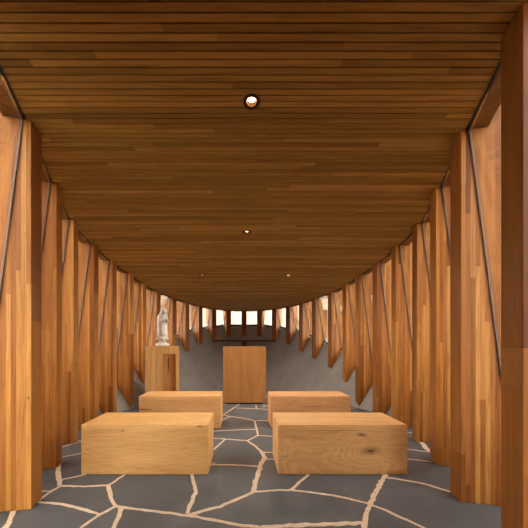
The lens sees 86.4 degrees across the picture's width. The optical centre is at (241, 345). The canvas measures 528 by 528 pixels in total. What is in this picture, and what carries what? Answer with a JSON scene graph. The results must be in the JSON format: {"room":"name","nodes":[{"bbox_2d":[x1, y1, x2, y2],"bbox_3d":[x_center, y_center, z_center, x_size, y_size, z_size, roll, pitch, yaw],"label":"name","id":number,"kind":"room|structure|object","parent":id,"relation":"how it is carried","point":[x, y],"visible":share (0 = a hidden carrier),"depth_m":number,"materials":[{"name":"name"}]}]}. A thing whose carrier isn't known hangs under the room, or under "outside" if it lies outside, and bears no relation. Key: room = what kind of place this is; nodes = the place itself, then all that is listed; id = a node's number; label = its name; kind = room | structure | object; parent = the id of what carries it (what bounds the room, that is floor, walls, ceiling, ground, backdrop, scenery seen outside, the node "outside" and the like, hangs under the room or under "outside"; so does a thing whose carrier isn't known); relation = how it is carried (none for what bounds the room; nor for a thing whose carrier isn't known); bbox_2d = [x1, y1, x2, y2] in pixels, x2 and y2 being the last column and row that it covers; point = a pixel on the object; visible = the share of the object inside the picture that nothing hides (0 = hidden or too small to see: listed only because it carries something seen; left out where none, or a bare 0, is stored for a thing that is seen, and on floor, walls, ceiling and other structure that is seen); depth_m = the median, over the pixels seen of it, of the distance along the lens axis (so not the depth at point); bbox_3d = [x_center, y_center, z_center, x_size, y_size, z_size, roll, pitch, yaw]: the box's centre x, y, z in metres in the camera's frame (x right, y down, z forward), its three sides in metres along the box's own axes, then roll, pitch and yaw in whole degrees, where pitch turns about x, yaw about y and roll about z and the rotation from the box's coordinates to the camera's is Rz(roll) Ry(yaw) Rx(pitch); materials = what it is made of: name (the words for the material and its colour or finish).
{"room":"house of worship","nodes":[
{"label":"house of worship","id":0,"kind":"room"},
{"bbox_2d":[99,326,390,416],"bbox_3d":[0.060,0.261,6.016,4.963,1.717,4.717,0,0,0],"label":"wall","id":1,"kind":"structure","parent":0,"point":[288,368],"depth_m":6.95,"materials":[{"name":"grey paint"}]},
{"bbox_2d":[78,230,90,339],"bbox_3d":[-2.137,-0.155,3.473,0.309,2.504,0.489,0,0,-5],"label":"window","id":2,"kind":"structure","parent":1,"relation":"in","point":[83,243],"depth_m":3.63,"materials":[{"name":"black"}]},
{"bbox_2d":[99,252,109,345],"bbox_3d":[-2.178,-0.183,4.089,0.300,2.350,0.487,0,0,0],"label":"window","id":3,"kind":"structure","parent":1,"relation":"in","point":[103,261],"depth_m":4.24,"materials":[{"name":"black"}]},
{"bbox_2d":[117,266,127,358],"bbox_3d":[-2.155,-0.254,4.682,0.270,2.110,0.440,0,0,6],"label":"window","id":4,"kind":"structure","parent":1,"relation":"in","point":[121,274],"depth_m":4.80,"materials":[{"name":"black"}]},
{"bbox_2d":[117,273,133,406],"bbox_3d":[-2.132,-0.264,4.967,0.370,2.662,0.142,0,0,4],"label":"timber fin","id":5,"kind":"object","parent":1,"relation":"on","point":[125,361],"visible":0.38,"depth_m":4.89,"materials":[{"name":"brown wood"}]},
{"bbox_2d":[134,278,140,331],"bbox_3d":[-2.094,-0.327,5.251,0.241,1.873,0.429,0,0,4],"label":"window","id":6,"kind":"structure","parent":1,"relation":"in","point":[137,283],"depth_m":5.37,"materials":[{"name":"black"}]},
{"bbox_2d":[134,283,145,382],"bbox_3d":[-2.086,-0.404,5.533,0.340,2.289,0.142,0,0,7],"label":"timber fin","id":7,"kind":"object","parent":1,"relation":"on","point":[140,326],"visible":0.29,"depth_m":5.46,"materials":[{"name":"brown wood"}]},
{"bbox_2d":[146,286,154,345],"bbox_3d":[-2.016,-0.451,5.825,0.220,1.533,0.473,0,0,12],"label":"window","id":8,"kind":"structure","parent":1,"relation":"in","point":[150,295],"depth_m":5.94,"materials":[{"name":"black"}]},
{"bbox_2d":[147,291,160,345],"bbox_3d":[-1.964,-0.501,6.122,0.340,1.998,0.142,0,0,16],"label":"timber fin","id":9,"kind":"object","parent":1,"relation":"on","point":[152,341],"visible":0.2,"depth_m":6.03,"materials":[{"name":"brown wood"}]},
{"bbox_2d":[161,294,170,314],"bbox_3d":[-1.845,-0.544,6.386,0.221,1.253,0.458,0,0,23],"label":"window","id":10,"kind":"structure","parent":1,"relation":"in","point":[165,300],"depth_m":6.43,"materials":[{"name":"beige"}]},
{"bbox_2d":[166,297,176,345],"bbox_3d":[-1.740,-0.567,6.667,0.340,1.776,0.142,0,0,23],"label":"timber fin","id":11,"kind":"object","parent":1,"relation":"on","point":[172,317],"visible":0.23,"depth_m":6.57,"materials":[{"name":"brown wood"}]},
{"bbox_2d":[177,300,183,336],"bbox_3d":[-1.618,-0.609,6.900,0.220,1.037,0.389,0,0,25],"label":"window","id":12,"kind":"structure","parent":1,"relation":"in","point":[180,304],"depth_m":6.98,"materials":[{"name":"black"}]},
{"bbox_2d":[178,302,188,351],"bbox_3d":[-1.517,-0.629,7.140,0.340,1.573,0.142,0,0,29],"label":"timber fin","id":13,"kind":"object","parent":1,"relation":"on","point":[183,333],"visible":0.45,"depth_m":7.05,"materials":[{"name":"brown wood"}]},
{"bbox_2d":[189,304,197,331],"bbox_3d":[-1.368,-0.673,7.351,0.220,0.834,0.390,0,0,33],"label":"window","id":14,"kind":"structure","parent":1,"relation":"in","point":[192,308],"depth_m":7.41,"materials":[{"name":"black"}]},
{"bbox_2d":[192,306,202,344],"bbox_3d":[-1.233,-0.701,7.571,0.340,1.358,0.142,0,0,39],"label":"timber fin","id":15,"kind":"object","parent":1,"relation":"on","point":[197,328],"visible":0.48,"depth_m":7.46,"materials":[{"name":"brown wood"}]},
{"bbox_2d":[206,308,215,340],"bbox_3d":[-0.872,-0.744,7.909,0.142,1.214,0.340,0,0,-38],"label":"timber fin","id":16,"kind":"object","parent":1,"relation":"on","point":[211,325],"visible":0.62,"depth_m":7.80,"materials":[{"name":"brown wood"}]},
{"bbox_2d":[223,310,230,336],"bbox_3d":[-0.435,-0.795,8.143,0.142,1.071,0.340,0,0,-20],"label":"timber fin","id":17,"kind":"object","parent":1,"relation":"on","point":[227,316],"visible":0.62,"depth_m":7.99,"materials":[{"name":"brown wood"}]},
{"bbox_2d":[213,340,275,345],"bbox_3d":[0.060,0.020,7.660,1.720,0.360,0.040,0,0,0],"label":"cross","id":18,"kind":"object","parent":1,"relation":"attached to","point":[244,342],"visible":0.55,"depth_m":7.64,"materials":[{"name":"brown metal"}]},
{"bbox_2d":[242,311,246,335],"bbox_3d":[0.060,-0.798,8.230,0.142,1.046,0.340,0,0,0],"label":"timber fin","id":19,"kind":"object","parent":1,"relation":"on","point":[244,313],"visible":0.57,"depth_m":8.06,"materials":[{"name":"brown wood"}]},
{"bbox_2d":[257,310,264,336],"bbox_3d":[0.555,-0.795,8.145,0.142,1.071,0.340,0,0,20],"label":"timber fin","id":20,"kind":"object","parent":1,"relation":"on","point":[260,323],"visible":0.6,"depth_m":8.00,"materials":[{"name":"brown wood"}]},
{"bbox_2d":[272,308,281,339],"bbox_3d":[0.992,-0.744,7.917,0.142,1.214,0.340,0,0,38],"label":"timber fin","id":21,"kind":"object","parent":1,"relation":"on","point":[276,324],"visible":0.63,"depth_m":7.79,"materials":[{"name":"brown wood"}]},
{"bbox_2d":[286,306,297,344],"bbox_3d":[1.353,-0.700,7.593,0.340,1.356,0.142,0,0,-39],"label":"timber fin","id":22,"kind":"object","parent":1,"relation":"on","point":[290,325],"visible":0.6,"depth_m":7.49,"materials":[{"name":"brown wood"}]},
{"bbox_2d":[291,304,298,331],"bbox_3d":[1.490,-0.671,7.384,0.220,0.830,0.370,0,0,-35],"label":"window","id":23,"kind":"structure","parent":1,"relation":"in","point":[296,321],"depth_m":7.48,"materials":[{"name":"black"}]},
{"bbox_2d":[299,302,309,351],"bbox_3d":[1.637,-0.627,7.188,0.340,1.569,0.142,0,0,-29],"label":"timber fin","id":24,"kind":"object","parent":1,"relation":"on","point":[304,334],"visible":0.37,"depth_m":7.09,"materials":[{"name":"brown wood"}]},
{"bbox_2d":[304,300,311,336],"bbox_3d":[1.739,-0.607,6.952,0.220,1.032,0.379,0,0,-26],"label":"window","id":25,"kind":"structure","parent":1,"relation":"in","point":[308,305],"depth_m":7.01,"materials":[{"name":"black"}]},
{"bbox_2d":[312,298,323,359],"bbox_3d":[1.861,-0.565,6.727,0.340,1.771,0.142,0,0,-23],"label":"timber fin","id":26,"kind":"object","parent":1,"relation":"on","point":[317,333],"visible":0.43,"depth_m":6.63,"materials":[{"name":"brown wood"}]},
{"bbox_2d":[317,294,327,343],"bbox_3d":[1.965,-0.541,6.449,0.221,1.248,0.451,0,0,-23],"label":"window","id":27,"kind":"structure","parent":1,"relation":"in","point":[323,300],"depth_m":6.53,"materials":[{"name":"black"}]},
{"bbox_2d":[328,292,340,368],"bbox_3d":[2.084,-0.498,6.189,0.340,1.992,0.142,0,0,-16],"label":"timber fin","id":28,"kind":"object","parent":1,"relation":"on","point":[334,345],"visible":0.44,"depth_m":6.11,"materials":[{"name":"brown wood"}]},
{"bbox_2d":[333,287,342,350],"bbox_3d":[2.136,-0.448,5.894,0.220,1.528,0.469,0,0,-12],"label":"window","id":29,"kind":"structure","parent":1,"relation":"in","point":[338,294],"depth_m":5.99,"materials":[{"name":"black"}]},
{"bbox_2d":[343,284,354,382],"bbox_3d":[2.205,-0.401,5.604,0.340,2.283,0.142,0,0,-7],"label":"timber fin","id":30,"kind":"object","parent":1,"relation":"on","point":[348,329],"visible":0.38,"depth_m":5.53,"materials":[{"name":"brown wood"}]},
{"bbox_2d":[348,279,354,334],"bbox_3d":[2.214,-0.324,5.323,0.241,1.867,0.428,0,0,-4],"label":"window","id":31,"kind":"structure","parent":1,"relation":"in","point":[351,285],"depth_m":5.44,"materials":[{"name":"black"}]},
{"bbox_2d":[355,274,372,405],"bbox_3d":[2.252,-0.261,5.039,0.370,2.657,0.142,0,0,-4],"label":"timber fin","id":32,"kind":"object","parent":1,"relation":"on","point":[363,362],"visible":0.41,"depth_m":4.96,"materials":[{"name":"brown wood"}]},
{"bbox_2d":[362,268,372,367],"bbox_3d":[2.275,-0.251,4.755,0.270,2.104,0.438,0,0,-6],"label":"window","id":33,"kind":"structure","parent":1,"relation":"in","point":[367,277],"depth_m":4.87,"materials":[{"name":"black"}]},
{"bbox_2d":[380,253,390,352],"bbox_3d":[2.298,-0.180,4.163,0.300,2.344,0.488,0,0,0],"label":"window","id":34,"kind":"structure","parent":1,"relation":"in","point":[385,266],"depth_m":4.31,"materials":[{"name":"black"}]},
{"bbox_2d":[399,234,411,341],"bbox_3d":[2.257,-0.152,3.545,0.309,2.498,0.492,0,0,5],"label":"window","id":35,"kind":"structure","parent":1,"relation":"in","point":[405,246],"depth_m":3.70,"materials":[{"name":"black"}]},
{"bbox_2d":[0,389,500,527],"bbox_3d":[0.060,1.158,3.850,5.520,0.123,10.300,0,0,0],"label":"floor","id":36,"kind":"structure","parent":0,"point":[243,487],"depth_m":2.03,"materials":[{"name":"stone"}]},
{"bbox_2d":[0,67,23,296],"bbox_3d":[-1.504,-0.236,1.553,0.307,2.666,0.678,0,0,-21],"label":"window","id":37,"kind":"structure","parent":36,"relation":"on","point":[11,117],"depth_m":1.77,"materials":[{"name":"black"}]},
{"bbox_2d":[0,119,41,511],"bbox_3d":[-1.649,-0.374,1.914,0.440,2.949,0.142,0,0,-11],"label":"timber fin","id":38,"kind":"object","parent":36,"relation":"on","point":[21,292],"visible":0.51,"depth_m":1.88,"materials":[{"name":"brown wood"}]},
{"bbox_2d":[42,158,50,245],"bbox_3d":[-1.752,-0.207,2.222,0.308,2.607,0.583,0,0,-24],"label":"window","id":39,"kind":"structure","parent":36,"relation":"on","point":[45,177],"depth_m":2.43,"materials":[{"name":"black"}]},
{"bbox_2d":[42,182,61,468],"bbox_3d":[-1.901,-0.350,2.533,0.440,2.899,0.142,0,0,-16],"label":"timber fin","id":40,"kind":"object","parent":36,"relation":"on","point":[52,240],"visible":0.36,"depth_m":2.52,"materials":[{"name":"brown wood"}]},
{"bbox_2d":[62,204,68,270],"bbox_3d":[-1.995,-0.181,2.860,0.310,2.555,0.563,0,0,-20],"label":"window","id":41,"kind":"structure","parent":36,"relation":"on","point":[65,220],"depth_m":3.06,"materials":[{"name":"black"}]},
{"bbox_2d":[62,219,77,443],"bbox_3d":[-2.120,-0.323,3.170,0.440,2.846,0.142,0,0,-12],"label":"timber fin","id":42,"kind":"object","parent":36,"relation":"on","point":[70,266],"visible":0.28,"depth_m":3.14,"materials":[{"name":"brown wood"}]},
{"bbox_2d":[78,243,98,428],"bbox_3d":[-2.191,-0.297,3.785,0.430,2.794,0.142,0,0,-5],"label":"timber fin","id":43,"kind":"object","parent":36,"relation":"on","point":[88,342],"visible":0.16,"depth_m":3.73,"materials":[{"name":"brown wood"}]},
{"bbox_2d":[99,261,116,413],"bbox_3d":[-2.199,-0.271,4.403,0.400,2.742,0.142,0,0,1],"label":"timber fin","id":44,"kind":"object","parent":36,"relation":"on","point":[108,340],"visible":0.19,"depth_m":4.33,"materials":[{"name":"brown wood"}]},
{"bbox_2d":[81,412,213,473],"bbox_3d":[-0.830,0.884,2.611,1.086,0.426,0.448,0,0,0],"label":"bench","id":45,"kind":"object","parent":36,"relation":"on","point":[114,442],"visible":1,"depth_m":2.39,"materials":[{"name":"brown wood"}]},
{"bbox_2d":[145,346,178,392],"bbox_3d":[-1.443,0.548,5.084,0.576,1.097,0.340,0,0,-15],"label":"pedestal","id":46,"kind":"object","parent":36,"relation":"on","point":[161,362],"visible":0.69,"depth_m":4.92,"materials":[{"name":"brown wood"}]},
{"bbox_2d":[155,307,169,345],"bbox_3d":[-1.429,-0.346,5.056,0.242,0.690,0.234,0,0,38],"label":"statue","id":47,"kind":"object","parent":46,"relation":"on","point":[162,319],"visible":1,"depth_m":5.00,"materials":[{"name":"white stone"}]},
{"bbox_2d":[139,391,222,427],"bbox_3d":[-0.833,0.884,3.955,1.092,0.426,0.434,0,0,0],"label":"bench","id":48,"kind":"object","parent":36,"relation":"on","point":[151,401],"visible":0.7,"depth_m":3.74,"materials":[{"name":"brown wood"}]},
{"bbox_2d":[223,346,265,403],"bbox_3d":[0.048,0.552,5.530,0.812,1.089,0.460,0,0,0],"label":"altar","id":49,"kind":"object","parent":36,"relation":"on","point":[244,367],"visible":1,"depth_m":5.30,"materials":[{"name":"brown wood"}]},
{"bbox_2d":[268,391,350,427],"bbox_3d":[0.918,0.884,3.955,1.069,0.426,0.434,0,0,0],"label":"bench","id":50,"kind":"object","parent":36,"relation":"on","point":[278,401],"visible":0.73,"depth_m":3.74,"materials":[{"name":"brown wood"}]},
{"bbox_2d":[273,412,406,473],"bbox_3d":[0.861,0.884,2.611,1.104,0.426,0.448,0,0,0],"label":"bench","id":51,"kind":"object","parent":36,"relation":"on","point":[303,442],"visible":1,"depth_m":2.39,"materials":[{"name":"brown wood"}]},
{"bbox_2d":[373,262,390,413],"bbox_3d":[2.319,-0.268,4.477,0.400,2.735,0.142,0,0,-1],"label":"timber fin","id":52,"kind":"object","parent":36,"relation":"on","point":[381,346],"visible":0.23,"depth_m":4.40,"materials":[{"name":"brown wood"}]},
{"bbox_2d":[391,246,411,426],"bbox_3d":[2.311,-0.294,3.858,0.430,2.788,0.142,0,0,5],"label":"timber fin","id":53,"kind":"object","parent":36,"relation":"on","point":[401,344],"visible":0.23,"depth_m":3.80,"materials":[{"name":"brown wood"}]},
{"bbox_2d":[412,223,429,441],"bbox_3d":[2.240,-0.320,3.241,0.440,2.840,0.142,0,0,12],"label":"timber fin","id":54,"kind":"object","parent":36,"relation":"on","point":[420,279],"visible":0.26,"depth_m":3.21,"materials":[{"name":"brown wood"}]},
{"bbox_2d":[430,187,449,465],"bbox_3d":[2.021,-0.347,2.595,0.440,2.894,0.142,0,0,16],"label":"timber fin","id":55,"kind":"object","parent":36,"relation":"on","point":[439,241],"visible":0.31,"depth_m":2.58,"materials":[{"name":"brown wood"}]},
{"bbox_2d":[450,130,500,505],"bbox_3d":[1.770,-0.371,1.998,0.440,2.942,0.142,0,0,11],"label":"timber fin","id":56,"kind":"object","parent":36,"relation":"on","point":[475,379],"visible":0.39,"depth_m":1.96,"materials":[{"name":"brown wood"}]},
{"bbox_2d":[501,3,527,527],"bbox_3d":[1.516,-0.399,1.310,0.440,2.998,0.142,0,0,12],"label":"timber fin","id":57,"kind":"object","parent":36,"relation":"on","point":[514,42],"visible":1,"depth_m":1.32,"materials":[{"name":"brown wood"}]},
{"bbox_2d":[0,59,500,291],"bbox_3d":[0.060,-1.491,3.630,4.419,0.973,9.160,0,0,0],"label":"roof slab","id":58,"kind":"structure","parent":0,"point":[11,88],"depth_m":1.83,"materials":[{"name":"grey metal"}]},
{"bbox_2d":[203,305,298,326],"bbox_3d":[0.000,-1.440,12.150,14.000,5.320,0.300,0,0,0],"label":"window","id":59,"kind":"structure","parent":0,"point":[236,317],"depth_m":12.00,"materials":[{"name":"white glass"}]},
{"bbox_2d":[0,0,527,310],"bbox_3d":[0.060,-1.395,3.580,4.201,0.762,9.076,0,0,0],"label":"ceiling","id":60,"kind":"structure","parent":0,"point":[151,145],"depth_m":1.89,"materials":[{"name":"brown wood"}]},
{"bbox_2d":[243,230,250,234],"bbox_3d":[0.060,-1.403,3.440,0.106,0.028,0.106,0,0,-6],"label":"recessed light","id":61,"kind":"object","parent":60,"relation":"attached to","point":[246,232],"visible":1,"depth_m":3.46,"materials":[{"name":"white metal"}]},
{"bbox_2d":[243,93,259,109],"bbox_3d":[0.060,-1.540,1.760,0.106,0.028,0.106,0,0,-6],"label":"recessed light","id":62,"kind":"object","parent":60,"relation":"attached to","point":[251,101],"visible":1,"depth_m":1.77,"materials":[{"name":"brown metal"}]},
{"bbox_2d":[421,207,429,283],"bbox_3d":[2.115,-0.178,2.927,0.310,2.550,0.569,0,0,20],"label":"window","id":63,"kind":"structure","parent":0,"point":[425,223],"depth_m":3.12,"materials":[{"name":"black"}]},
{"bbox_2d":[441,165,449,246],"bbox_3d":[1.872,-0.203,2.295,0.307,2.600,0.569,0,0,25],"label":"window","id":64,"kind":"structure","parent":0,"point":[445,187],"depth_m":2.50,"materials":[{"name":"black"}]},
{"bbox_2d":[468,60,500,376],"bbox_3d":[1.624,-0.231,1.657,0.306,2.656,0.647,0,0,22],"label":"wall panel","id":65,"kind":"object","parent":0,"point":[485,127],"depth_m":1.80,"materials":[{"name":"black"}]}
]}

